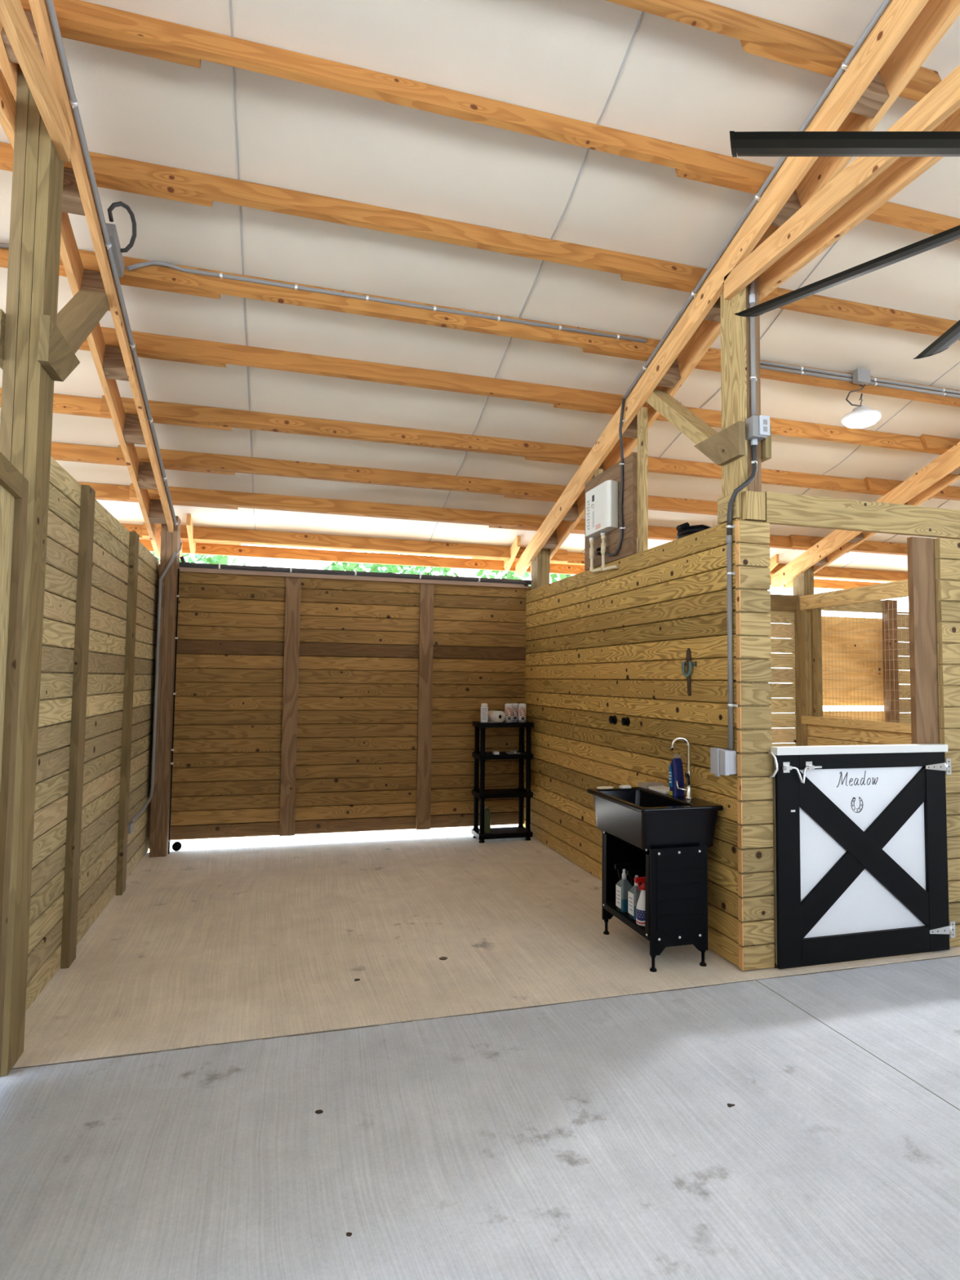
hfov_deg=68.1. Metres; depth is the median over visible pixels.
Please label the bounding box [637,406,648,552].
stud
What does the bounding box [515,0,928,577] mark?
rafter
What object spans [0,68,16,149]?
board
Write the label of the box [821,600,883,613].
header board
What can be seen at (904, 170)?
board
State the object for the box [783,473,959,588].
rafter
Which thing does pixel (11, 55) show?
block
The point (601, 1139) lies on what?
floor
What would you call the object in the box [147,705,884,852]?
ground
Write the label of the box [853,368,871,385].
box
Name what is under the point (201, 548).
fascia board
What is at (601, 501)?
water heater
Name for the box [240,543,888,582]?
purlin
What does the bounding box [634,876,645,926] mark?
spray bottle
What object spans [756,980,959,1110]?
joint
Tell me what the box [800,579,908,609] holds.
rail
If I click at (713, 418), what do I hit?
purlin
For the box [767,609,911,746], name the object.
wall
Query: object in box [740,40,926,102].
purlin
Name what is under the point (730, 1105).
dead leaf
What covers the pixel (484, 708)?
spray can
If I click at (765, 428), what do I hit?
outlet
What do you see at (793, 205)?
block
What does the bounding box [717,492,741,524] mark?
block
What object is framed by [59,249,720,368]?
purlin
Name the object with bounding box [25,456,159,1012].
wall
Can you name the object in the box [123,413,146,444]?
block
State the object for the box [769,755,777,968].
door stop
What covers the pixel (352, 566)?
shade tree
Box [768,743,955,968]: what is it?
door
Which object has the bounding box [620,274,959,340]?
purlin
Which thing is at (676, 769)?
bottle
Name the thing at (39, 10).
rafter
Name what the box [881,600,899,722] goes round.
timber post
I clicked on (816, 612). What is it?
stud
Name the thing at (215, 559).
shade tree
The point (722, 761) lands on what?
outlet box
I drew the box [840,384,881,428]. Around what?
hanging lamp
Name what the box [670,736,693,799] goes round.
faucet
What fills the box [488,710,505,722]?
paper towel roll
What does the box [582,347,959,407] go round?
purlin
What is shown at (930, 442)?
purlin
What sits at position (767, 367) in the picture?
conduit
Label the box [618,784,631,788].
soap bar
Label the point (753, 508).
block
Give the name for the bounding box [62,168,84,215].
block
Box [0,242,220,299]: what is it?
purlin
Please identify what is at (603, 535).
pipe
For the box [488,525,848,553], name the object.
purlin
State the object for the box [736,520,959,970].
wall
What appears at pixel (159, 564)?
wall
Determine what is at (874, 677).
plywood sheet
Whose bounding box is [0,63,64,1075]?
timber post
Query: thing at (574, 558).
purlin
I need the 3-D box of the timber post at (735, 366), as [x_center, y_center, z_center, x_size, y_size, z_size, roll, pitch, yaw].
[1.529,-0.228,4.144,0.136,4.108,0.185,2,-3,-16]
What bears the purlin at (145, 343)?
on the rafter at (39, 10)
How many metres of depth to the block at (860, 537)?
7.54 m
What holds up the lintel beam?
attached to the timber post at (735, 366)
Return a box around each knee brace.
[0,288,109,382]
[645,389,771,466]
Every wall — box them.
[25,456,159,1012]
[148,564,159,848]
[523,518,741,967]
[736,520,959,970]
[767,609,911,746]
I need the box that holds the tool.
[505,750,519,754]
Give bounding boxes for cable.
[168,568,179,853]
[604,398,625,556]
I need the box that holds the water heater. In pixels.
[585,480,617,537]
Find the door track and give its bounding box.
[179,562,531,585]
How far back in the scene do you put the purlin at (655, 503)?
7.07 m
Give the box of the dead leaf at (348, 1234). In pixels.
[346,1231,351,1236]
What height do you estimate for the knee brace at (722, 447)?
0.827 m
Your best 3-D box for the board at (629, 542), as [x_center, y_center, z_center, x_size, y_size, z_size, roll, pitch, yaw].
[1.031,-0.992,5.679,0.034,0.757,0.865,2,-3,-16]
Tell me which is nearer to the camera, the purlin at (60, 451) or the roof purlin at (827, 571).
the purlin at (60, 451)
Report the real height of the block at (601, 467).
0.202 m
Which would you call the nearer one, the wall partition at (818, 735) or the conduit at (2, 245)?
the conduit at (2, 245)
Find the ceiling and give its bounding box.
[0,0,959,572]
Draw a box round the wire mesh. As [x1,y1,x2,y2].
[821,596,911,723]
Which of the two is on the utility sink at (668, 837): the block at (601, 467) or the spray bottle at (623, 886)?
the spray bottle at (623, 886)
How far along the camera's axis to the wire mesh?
7.34 m
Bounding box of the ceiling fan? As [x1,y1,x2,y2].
[729,130,959,359]
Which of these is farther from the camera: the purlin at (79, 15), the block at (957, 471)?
the block at (957, 471)
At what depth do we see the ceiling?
4.18 m
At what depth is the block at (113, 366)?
4.54 m
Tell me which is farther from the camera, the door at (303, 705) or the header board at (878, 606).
the header board at (878, 606)
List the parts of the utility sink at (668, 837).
panel, panel, raised panel, raised panel, raised panel, raised panel, raised panel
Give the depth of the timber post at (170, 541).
6.29 m
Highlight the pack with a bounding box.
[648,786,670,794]
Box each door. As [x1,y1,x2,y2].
[169,572,531,839]
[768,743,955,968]
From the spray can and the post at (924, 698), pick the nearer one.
the post at (924, 698)
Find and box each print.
[506,707,511,717]
[512,706,517,716]
[519,707,525,717]
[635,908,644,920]
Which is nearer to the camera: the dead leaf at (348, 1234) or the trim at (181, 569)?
the dead leaf at (348, 1234)
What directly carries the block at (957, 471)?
attached to the rafter at (948, 461)
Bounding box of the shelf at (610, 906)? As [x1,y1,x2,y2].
[603,901,649,940]
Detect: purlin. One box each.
[0,142,213,207]
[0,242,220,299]
[0,387,231,430]
[20,0,802,187]
[50,441,235,475]
[59,26,201,68]
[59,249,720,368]
[63,151,778,301]
[77,481,238,509]
[78,346,226,367]
[80,326,681,417]
[99,395,637,468]
[116,444,581,499]
[120,523,240,545]
[128,483,585,532]
[142,522,568,562]
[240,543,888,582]
[471,551,772,576]
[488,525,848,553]
[504,495,717,515]
[524,456,931,499]
[552,404,944,454]
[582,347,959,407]
[605,0,942,94]
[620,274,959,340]
[675,168,959,240]
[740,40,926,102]
[770,564,907,582]
[788,534,907,555]
[863,476,959,500]
[920,434,959,452]
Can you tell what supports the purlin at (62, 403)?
on the rafter at (69, 253)
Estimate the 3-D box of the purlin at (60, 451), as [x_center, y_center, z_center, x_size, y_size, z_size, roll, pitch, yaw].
[-5.899,-1.556,4.889,7.990,0.145,0.080,2,-3,-16]
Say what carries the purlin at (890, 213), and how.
on the rafter at (936, 17)
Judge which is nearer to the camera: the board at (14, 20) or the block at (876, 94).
the board at (14, 20)
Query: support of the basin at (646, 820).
in the utility sink at (668, 837)
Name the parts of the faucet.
lever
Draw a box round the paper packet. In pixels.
[638,782,664,788]
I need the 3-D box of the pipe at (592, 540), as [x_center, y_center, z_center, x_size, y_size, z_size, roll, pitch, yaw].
[0.948,-0.694,5.753,0.058,0.300,0.192,2,-3,-18]
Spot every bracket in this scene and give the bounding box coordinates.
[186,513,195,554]
[503,536,520,571]
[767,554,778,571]
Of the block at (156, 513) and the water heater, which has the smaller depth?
the water heater
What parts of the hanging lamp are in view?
cord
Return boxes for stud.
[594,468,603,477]
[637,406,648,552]
[812,608,822,716]
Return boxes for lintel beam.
[762,491,959,539]
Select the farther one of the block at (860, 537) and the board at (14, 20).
the block at (860, 537)
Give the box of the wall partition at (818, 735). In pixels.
[807,724,911,746]
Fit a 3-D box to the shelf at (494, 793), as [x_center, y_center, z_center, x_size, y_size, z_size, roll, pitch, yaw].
[0.221,1.530,7.095,0.550,0.045,0.290,2,-3,-16]
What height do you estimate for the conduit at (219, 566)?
0.125 m
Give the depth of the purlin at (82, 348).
4.71 m
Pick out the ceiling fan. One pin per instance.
(743, 144)
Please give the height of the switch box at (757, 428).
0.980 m
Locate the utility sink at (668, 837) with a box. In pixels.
[587,786,723,972]
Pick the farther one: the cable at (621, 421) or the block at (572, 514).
the block at (572, 514)
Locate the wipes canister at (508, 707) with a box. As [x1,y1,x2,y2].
[504,703,512,722]
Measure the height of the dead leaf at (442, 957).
0.004 m
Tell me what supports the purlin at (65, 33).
on the rafter at (69, 253)
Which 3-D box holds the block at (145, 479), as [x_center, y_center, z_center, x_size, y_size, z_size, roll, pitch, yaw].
[-2.669,-1.321,5.727,0.138,0.202,0.152,2,-3,-16]
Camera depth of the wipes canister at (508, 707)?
7.07 m
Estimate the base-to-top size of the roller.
0.080 m
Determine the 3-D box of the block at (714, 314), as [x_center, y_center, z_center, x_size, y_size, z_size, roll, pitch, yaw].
[1.482,-2.125,4.495,0.138,0.202,0.152,2,-3,-16]
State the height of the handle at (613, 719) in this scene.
0.072 m
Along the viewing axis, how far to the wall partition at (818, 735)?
7.48 m
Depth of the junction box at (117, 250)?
3.82 m
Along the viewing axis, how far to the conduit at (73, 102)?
4.09 m
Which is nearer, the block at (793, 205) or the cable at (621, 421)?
the block at (793, 205)
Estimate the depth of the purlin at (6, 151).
3.62 m
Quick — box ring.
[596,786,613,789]
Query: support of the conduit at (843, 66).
attached to the rafter at (899, 15)
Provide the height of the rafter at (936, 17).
2.092 m
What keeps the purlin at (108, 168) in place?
on the rafter at (39, 10)
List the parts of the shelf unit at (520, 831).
leg, leg, leg, leg, leg, leg, leg, leg, leg, leg, leg, leg, leg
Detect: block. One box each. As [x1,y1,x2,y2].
[0,9,46,67]
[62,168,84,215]
[80,269,110,311]
[102,345,128,381]
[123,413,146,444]
[137,462,157,489]
[147,499,166,524]
[542,528,558,549]
[561,499,578,521]
[590,462,604,479]
[622,413,637,438]
[657,358,680,387]
[703,295,720,322]
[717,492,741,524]
[742,490,765,521]
[770,189,801,226]
[813,556,827,566]
[848,532,864,542]
[850,71,889,118]
[949,466,959,475]
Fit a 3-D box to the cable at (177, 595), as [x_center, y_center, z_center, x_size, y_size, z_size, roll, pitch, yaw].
[-2.742,0.625,6.370,0.021,2.547,0.018,2,-3,-16]
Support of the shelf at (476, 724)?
on the shelf unit at (520, 831)
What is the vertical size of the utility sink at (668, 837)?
0.876 m
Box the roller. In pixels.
[172,841,182,851]
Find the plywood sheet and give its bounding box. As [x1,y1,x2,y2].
[790,616,884,705]
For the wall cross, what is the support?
attached to the wall at (600, 646)
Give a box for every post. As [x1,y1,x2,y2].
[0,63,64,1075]
[149,515,181,857]
[531,548,550,589]
[720,251,761,521]
[792,565,813,746]
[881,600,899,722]
[906,537,939,744]
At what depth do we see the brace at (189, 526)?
6.78 m
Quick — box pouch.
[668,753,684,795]
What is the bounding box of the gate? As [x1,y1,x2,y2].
[0,452,28,1076]
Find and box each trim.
[178,567,528,588]
[734,520,743,970]
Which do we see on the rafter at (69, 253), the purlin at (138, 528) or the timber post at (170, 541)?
the purlin at (138, 528)
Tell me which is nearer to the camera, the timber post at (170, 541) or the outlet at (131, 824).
the outlet at (131, 824)
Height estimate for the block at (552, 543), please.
0.202 m
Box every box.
[102,201,136,277]
[710,747,736,776]
[746,280,769,446]
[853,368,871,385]
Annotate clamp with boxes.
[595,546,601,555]
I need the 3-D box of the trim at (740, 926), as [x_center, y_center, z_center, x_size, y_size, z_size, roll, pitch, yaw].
[1.445,0.565,3.963,0.006,2.483,0.034,2,-3,-16]
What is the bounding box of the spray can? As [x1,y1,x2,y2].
[480,702,488,722]
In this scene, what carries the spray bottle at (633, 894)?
on the utility sink at (668, 837)
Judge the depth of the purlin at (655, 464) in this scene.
6.71 m
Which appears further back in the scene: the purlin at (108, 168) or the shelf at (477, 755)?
the shelf at (477, 755)
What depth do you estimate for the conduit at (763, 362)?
5.51 m
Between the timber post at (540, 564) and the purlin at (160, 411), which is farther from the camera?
the timber post at (540, 564)
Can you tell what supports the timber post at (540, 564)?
on the floor
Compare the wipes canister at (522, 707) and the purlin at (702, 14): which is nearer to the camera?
the purlin at (702, 14)
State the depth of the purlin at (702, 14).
3.20 m
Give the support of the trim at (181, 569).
attached to the wall at (159, 564)
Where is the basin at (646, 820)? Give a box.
[587,786,723,853]
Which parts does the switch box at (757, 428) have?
plate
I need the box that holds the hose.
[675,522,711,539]
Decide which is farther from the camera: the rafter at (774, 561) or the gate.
the rafter at (774, 561)
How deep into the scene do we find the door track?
7.00 m
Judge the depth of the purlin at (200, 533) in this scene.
7.28 m
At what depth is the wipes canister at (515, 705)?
7.16 m
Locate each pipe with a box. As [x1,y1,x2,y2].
[589,537,605,573]
[600,531,619,570]
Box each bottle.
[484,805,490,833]
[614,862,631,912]
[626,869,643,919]
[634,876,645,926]
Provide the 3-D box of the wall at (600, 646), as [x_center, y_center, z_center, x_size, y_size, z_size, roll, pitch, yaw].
[0.962,0.651,5.763,0.036,2.504,3.692,2,-3,-16]
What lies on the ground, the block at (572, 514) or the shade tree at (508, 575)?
the shade tree at (508, 575)
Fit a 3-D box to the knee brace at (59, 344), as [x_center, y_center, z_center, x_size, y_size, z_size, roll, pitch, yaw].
[-2.037,-1.566,3.488,0.214,0.886,1.160,2,-3,-16]
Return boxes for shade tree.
[152,551,245,565]
[324,551,458,576]
[475,569,571,586]
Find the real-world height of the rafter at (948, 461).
2.068 m
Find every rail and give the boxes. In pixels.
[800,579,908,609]
[801,715,911,733]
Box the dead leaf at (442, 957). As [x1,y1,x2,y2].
[439,956,447,959]
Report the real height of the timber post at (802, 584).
3.013 m
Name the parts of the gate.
plank panel, rail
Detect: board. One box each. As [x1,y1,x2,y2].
[0,0,71,162]
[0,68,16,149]
[138,539,883,589]
[584,452,637,570]
[724,65,959,300]
[759,107,959,301]
[770,594,796,611]
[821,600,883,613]
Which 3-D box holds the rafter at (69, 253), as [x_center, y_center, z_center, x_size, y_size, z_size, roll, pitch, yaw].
[-2.302,-1.976,4.147,0.038,2.092,5.820,2,-3,-16]
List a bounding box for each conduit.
[0,243,8,248]
[45,0,182,822]
[125,260,646,342]
[179,555,528,586]
[622,0,891,399]
[725,444,757,750]
[760,360,959,394]
[760,364,959,398]
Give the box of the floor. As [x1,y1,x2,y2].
[0,835,959,1279]
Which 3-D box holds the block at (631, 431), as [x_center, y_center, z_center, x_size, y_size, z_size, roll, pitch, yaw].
[1.172,-1.690,5.566,0.138,0.202,0.152,2,-3,-16]
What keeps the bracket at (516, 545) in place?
attached to the fascia board at (201, 548)
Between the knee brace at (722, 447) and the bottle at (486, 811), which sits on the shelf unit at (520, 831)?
the bottle at (486, 811)
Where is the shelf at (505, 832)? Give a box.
[471,826,533,839]
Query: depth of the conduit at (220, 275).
4.49 m
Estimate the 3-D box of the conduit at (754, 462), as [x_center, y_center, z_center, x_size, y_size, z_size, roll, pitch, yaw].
[1.490,-0.269,4.015,0.177,1.775,0.106,0,-3,8]
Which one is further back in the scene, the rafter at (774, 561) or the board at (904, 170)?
the rafter at (774, 561)
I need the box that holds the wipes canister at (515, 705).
[511,702,518,721]
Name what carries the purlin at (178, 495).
on the rafter at (39, 10)
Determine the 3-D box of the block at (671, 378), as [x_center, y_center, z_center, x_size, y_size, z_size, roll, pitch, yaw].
[1.323,-1.903,5.042,0.138,0.202,0.152,2,-3,-16]
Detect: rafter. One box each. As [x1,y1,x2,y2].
[0,20,160,558]
[28,0,182,559]
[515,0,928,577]
[530,0,959,577]
[771,441,959,587]
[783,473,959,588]
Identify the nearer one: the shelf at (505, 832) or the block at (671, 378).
the block at (671, 378)
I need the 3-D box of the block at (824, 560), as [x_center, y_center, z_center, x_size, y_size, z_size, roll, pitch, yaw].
[3.840,-0.943,8.075,0.138,0.202,0.152,2,-3,-16]
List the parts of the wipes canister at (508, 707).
lid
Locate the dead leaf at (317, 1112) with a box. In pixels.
[315,1109,323,1114]
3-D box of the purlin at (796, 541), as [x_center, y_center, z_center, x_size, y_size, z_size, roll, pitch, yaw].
[8.993,-0.967,9.542,11.400,0.145,0.080,2,-3,-16]
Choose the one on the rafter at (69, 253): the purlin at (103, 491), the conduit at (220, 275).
the purlin at (103, 491)
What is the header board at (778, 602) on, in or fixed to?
attached to the wall at (783, 695)
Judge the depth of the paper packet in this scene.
4.68 m
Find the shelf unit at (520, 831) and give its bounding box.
[471,720,533,843]
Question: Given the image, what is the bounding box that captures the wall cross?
[681,648,697,696]
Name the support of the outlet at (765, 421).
attached to the switch box at (757, 428)
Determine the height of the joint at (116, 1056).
0.005 m
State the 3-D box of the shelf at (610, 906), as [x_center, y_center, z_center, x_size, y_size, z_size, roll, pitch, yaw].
[1.018,1.650,4.223,0.353,0.035,0.578,2,-3,-16]
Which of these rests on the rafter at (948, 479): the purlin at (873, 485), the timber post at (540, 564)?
the purlin at (873, 485)
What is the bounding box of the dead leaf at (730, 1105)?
[726,1103,734,1107]
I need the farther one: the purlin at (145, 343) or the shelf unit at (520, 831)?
the shelf unit at (520, 831)
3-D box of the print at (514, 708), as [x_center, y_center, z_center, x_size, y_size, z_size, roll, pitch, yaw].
[0.350,0.725,7.162,0.059,0.098,0.014,1,-3,-1]
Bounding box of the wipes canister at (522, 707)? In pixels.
[518,703,526,722]
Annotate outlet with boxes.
[128,821,133,834]
[763,419,767,424]
[763,426,767,431]
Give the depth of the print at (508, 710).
7.07 m
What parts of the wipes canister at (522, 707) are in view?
lid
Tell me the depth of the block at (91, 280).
4.02 m
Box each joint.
[11,955,959,1069]
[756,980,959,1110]
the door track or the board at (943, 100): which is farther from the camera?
the door track

